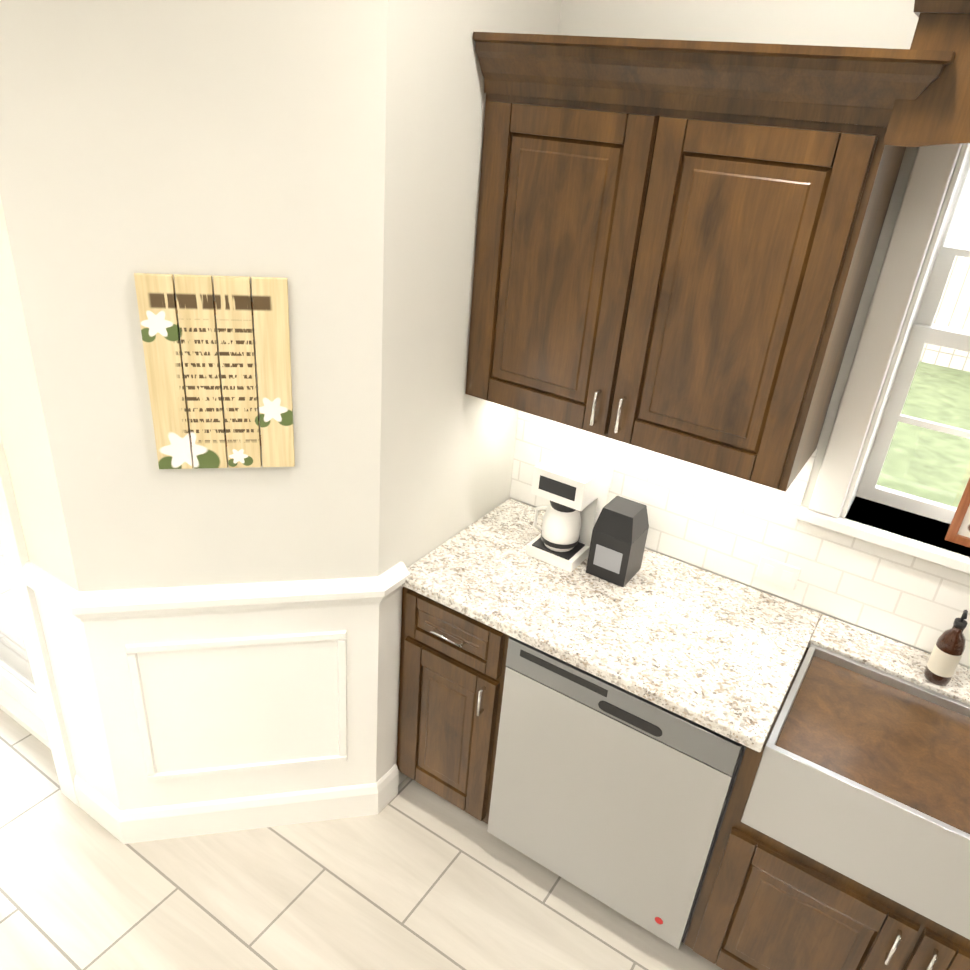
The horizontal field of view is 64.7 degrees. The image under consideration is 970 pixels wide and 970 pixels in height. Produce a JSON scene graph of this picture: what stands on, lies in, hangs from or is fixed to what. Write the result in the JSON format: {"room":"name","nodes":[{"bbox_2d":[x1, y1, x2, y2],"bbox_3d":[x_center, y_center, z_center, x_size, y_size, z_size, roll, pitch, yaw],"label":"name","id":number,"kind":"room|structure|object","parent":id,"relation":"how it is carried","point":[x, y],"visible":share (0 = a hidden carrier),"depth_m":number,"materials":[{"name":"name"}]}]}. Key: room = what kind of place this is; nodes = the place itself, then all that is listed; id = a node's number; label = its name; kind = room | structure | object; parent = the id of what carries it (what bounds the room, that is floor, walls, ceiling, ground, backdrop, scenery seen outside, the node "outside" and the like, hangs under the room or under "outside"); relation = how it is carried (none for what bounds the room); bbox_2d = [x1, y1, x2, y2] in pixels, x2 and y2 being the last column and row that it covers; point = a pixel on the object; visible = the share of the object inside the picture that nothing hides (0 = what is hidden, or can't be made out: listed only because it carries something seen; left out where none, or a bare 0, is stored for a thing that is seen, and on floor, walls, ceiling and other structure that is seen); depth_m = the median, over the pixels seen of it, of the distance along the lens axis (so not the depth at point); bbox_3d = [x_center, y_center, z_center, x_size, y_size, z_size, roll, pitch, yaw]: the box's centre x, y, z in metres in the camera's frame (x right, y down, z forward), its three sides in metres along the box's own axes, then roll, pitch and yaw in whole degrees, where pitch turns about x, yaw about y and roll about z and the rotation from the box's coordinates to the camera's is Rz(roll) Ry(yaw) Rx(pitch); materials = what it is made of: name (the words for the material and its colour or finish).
{"room":"kitchen","nodes":[
{"label":"kitchen","id":0,"kind":"room"},
{"bbox_2d":[0,0,283,591],"bbox_3d":[-2.134,-0.702,2.437,3.890,3.080,0.160,20,31,27],"label":"wall","id":1,"kind":"structure","parent":0,"point":[130,129],"depth_m":1.66,"materials":[{"name":"paint"}]},
{"bbox_2d":[0,544,50,748],"bbox_3d":[-2.019,-0.198,2.583,1.775,2.070,0.125,20,31,27],"label":"window","id":2,"kind":"structure","parent":1,"relation":"in","point":[19,702],"depth_m":2.80,"materials":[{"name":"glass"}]},
{"bbox_2d":[0,434,78,806],"bbox_3d":[-2.017,-0.275,2.482,2.035,2.298,0.215,20,31,27],"label":"door frame","id":3,"kind":"structure","parent":1,"relation":"attached to","point":[14,548],"depth_m":2.22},
{"bbox_2d":[18,561,409,843],"bbox_3d":[-0.781,0.649,2.368,0.816,0.948,0.686,20,31,27],"label":"wainscoting","id":4,"kind":"structure","parent":1,"relation":"attached to","point":[187,711],"depth_m":2.27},
{"bbox_2d":[134,273,294,468],"bbox_3d":[-0.624,-0.255,1.810,0.324,0.473,0.014,-1,28,-12],"label":"sign","id":5,"kind":"object","parent":1,"relation":"attached to","point":[233,307],"visible":1,"depth_m":1.79,"materials":[{"name":"brown wood"}]},
{"bbox_2d":[0,548,722,969],"bbox_3d":[-2.211,1.914,0.756,7.450,0.060,7.340,20,31,27],"label":"floor","id":6,"kind":"structure","parent":0,"point":[412,874],"depth_m":2.30,"materials":[{"name":"tile"}]},
{"bbox_2d":[397,583,472,805],"bbox_3d":[0.034,0.628,2.622,0.363,0.880,0.628,20,31,27],"label":"base cabinet","id":7,"kind":"object","parent":6,"relation":"on","point":[436,638],"depth_m":2.36,"materials":[{"name":"brown wood"}]},
{"bbox_2d":[457,618,792,967],"bbox_3d":[0.475,0.792,2.374,0.832,0.880,0.636,20,31,27],"label":"base cabinet","id":8,"kind":"object","parent":6,"relation":"on","point":[721,772],"depth_m":2.07,"materials":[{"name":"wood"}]},
{"bbox_2d":[487,629,746,949],"bbox_3d":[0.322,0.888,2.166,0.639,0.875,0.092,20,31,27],"label":"dishwasher","id":9,"kind":"object","parent":8,"relation":"in","point":[624,796],"depth_m":2.08,"materials":[{"name":"silver metal"}]},
{"bbox_2d":[405,498,969,749],"bbox_3d":[0.900,0.530,1.947,2.368,0.033,0.632,20,31,27],"label":"countertop","id":10,"kind":"structure","parent":8,"relation":"on","point":[723,653],"depth_m":2.13,"materials":[{"name":"white stone"}]},
{"bbox_2d":[526,446,614,571],"bbox_3d":[0.255,0.071,2.362,0.174,0.305,0.206,20,31,27],"label":"coffee maker","id":11,"kind":"object","parent":10,"relation":"on","point":[572,485],"visible":0.98,"depth_m":2.31,"materials":[{"name":"white plastic"}]},
{"bbox_2d":[586,496,648,586],"bbox_3d":[0.401,0.163,2.295,0.125,0.225,0.132,20,31,27],"label":"coffee bag","id":12,"kind":"object","parent":10,"relation":"on","point":[618,539],"visible":1,"depth_m":2.25,"materials":[{"name":"black plastic"}]},
{"bbox_2d":[765,642,969,845],"bbox_3d":[1.115,0.759,1.800,0.847,0.255,0.470,20,31,27],"label":"sink","id":13,"kind":"object","parent":10,"relation":"in","point":[902,744],"depth_m":1.84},
{"bbox_2d":[924,610,967,685],"bbox_3d":[1.187,0.407,1.953,0.063,0.220,0.063,20,31,27],"label":"soap bottle","id":14,"kind":"object","parent":10,"relation":"on","point":[945,657],"visible":1,"depth_m":1.94,"materials":[{"name":"brown glass"}]},
{"bbox_2d":[721,766,969,969],"bbox_3d":[1.141,1.034,2.010,0.895,0.880,0.628,20,31,27],"label":"base cabinet","id":15,"kind":"object","parent":6,"relation":"on","point":[842,880],"depth_m":1.76,"materials":[{"name":"brown wood"}]},
{"bbox_2d":[440,0,969,667],"bbox_3d":[1.355,-0.137,1.917,3.270,3.080,0.260,20,31,27],"label":"wall","id":16,"kind":"structure","parent":0,"point":[480,438],"depth_m":1.96,"materials":[{"name":"paint"}]},
{"bbox_2d":[465,32,940,491],"bbox_3d":[0.452,-0.587,1.956,0.929,0.915,0.358,20,31,27],"label":"upper cabinet","id":17,"kind":"object","parent":16,"relation":"attached to","point":[676,244],"depth_m":1.76,"materials":[{"name":"brown wood"}]},
{"bbox_2d":[510,410,969,666],"bbox_3d":[1.369,0.293,1.924,3.028,0.479,0.006,20,31,27],"label":"backsplash","id":18,"kind":"structure","parent":16,"relation":"attached to","point":[725,525],"depth_m":2.25,"materials":[{"name":"white tile"}]},
{"bbox_2d":[796,143,969,573],"bbox_3d":[1.468,-0.262,1.744,1.150,1.095,0.275,20,31,27],"label":"kitchen window","id":19,"kind":"structure","parent":16,"relation":"in","point":[954,244],"depth_m":1.98,"materials":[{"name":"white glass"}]},
{"bbox_2d":[945,477,969,547],"bbox_3d":[1.415,0.081,1.887,0.420,0.283,0.021,20,31,27],"label":"framed picture","id":20,"kind":"object","parent":19,"relation":"on","point":[958,532],"visible":1,"depth_m":2.01},
{"bbox_2d":[957,477,969,547],"bbox_3d":[1.416,0.080,1.889,0.376,0.239,0.004,20,31,27],"label":"print","id":21,"kind":"object","parent":20,"relation":"attached to","point":[963,516],"depth_m":2.00},
{"label":"outside","id":22,"kind":"structure","parent":0,"visible":0},
{"bbox_2d":[876,361,969,506],"bbox_3d":[6.745,-5.947,17.968,70.000,0.200,36.905,20,31,27],"label":"ground","id":23,"kind":"structure","parent":22,"point":[889,464],"depth_m":6.48,"materials":[{"name":"green plant"}]},
{"bbox_2d":[919,256,969,371],"bbox_3d":[1.746,-3.429,10.159,50.500,1.830,0.090,20,31,27],"label":"fence","id":24,"kind":"object","parent":23,"relation":"on","point":[961,308],"depth_m":8.42,"materials":[{"name":"wood"}]}
]}

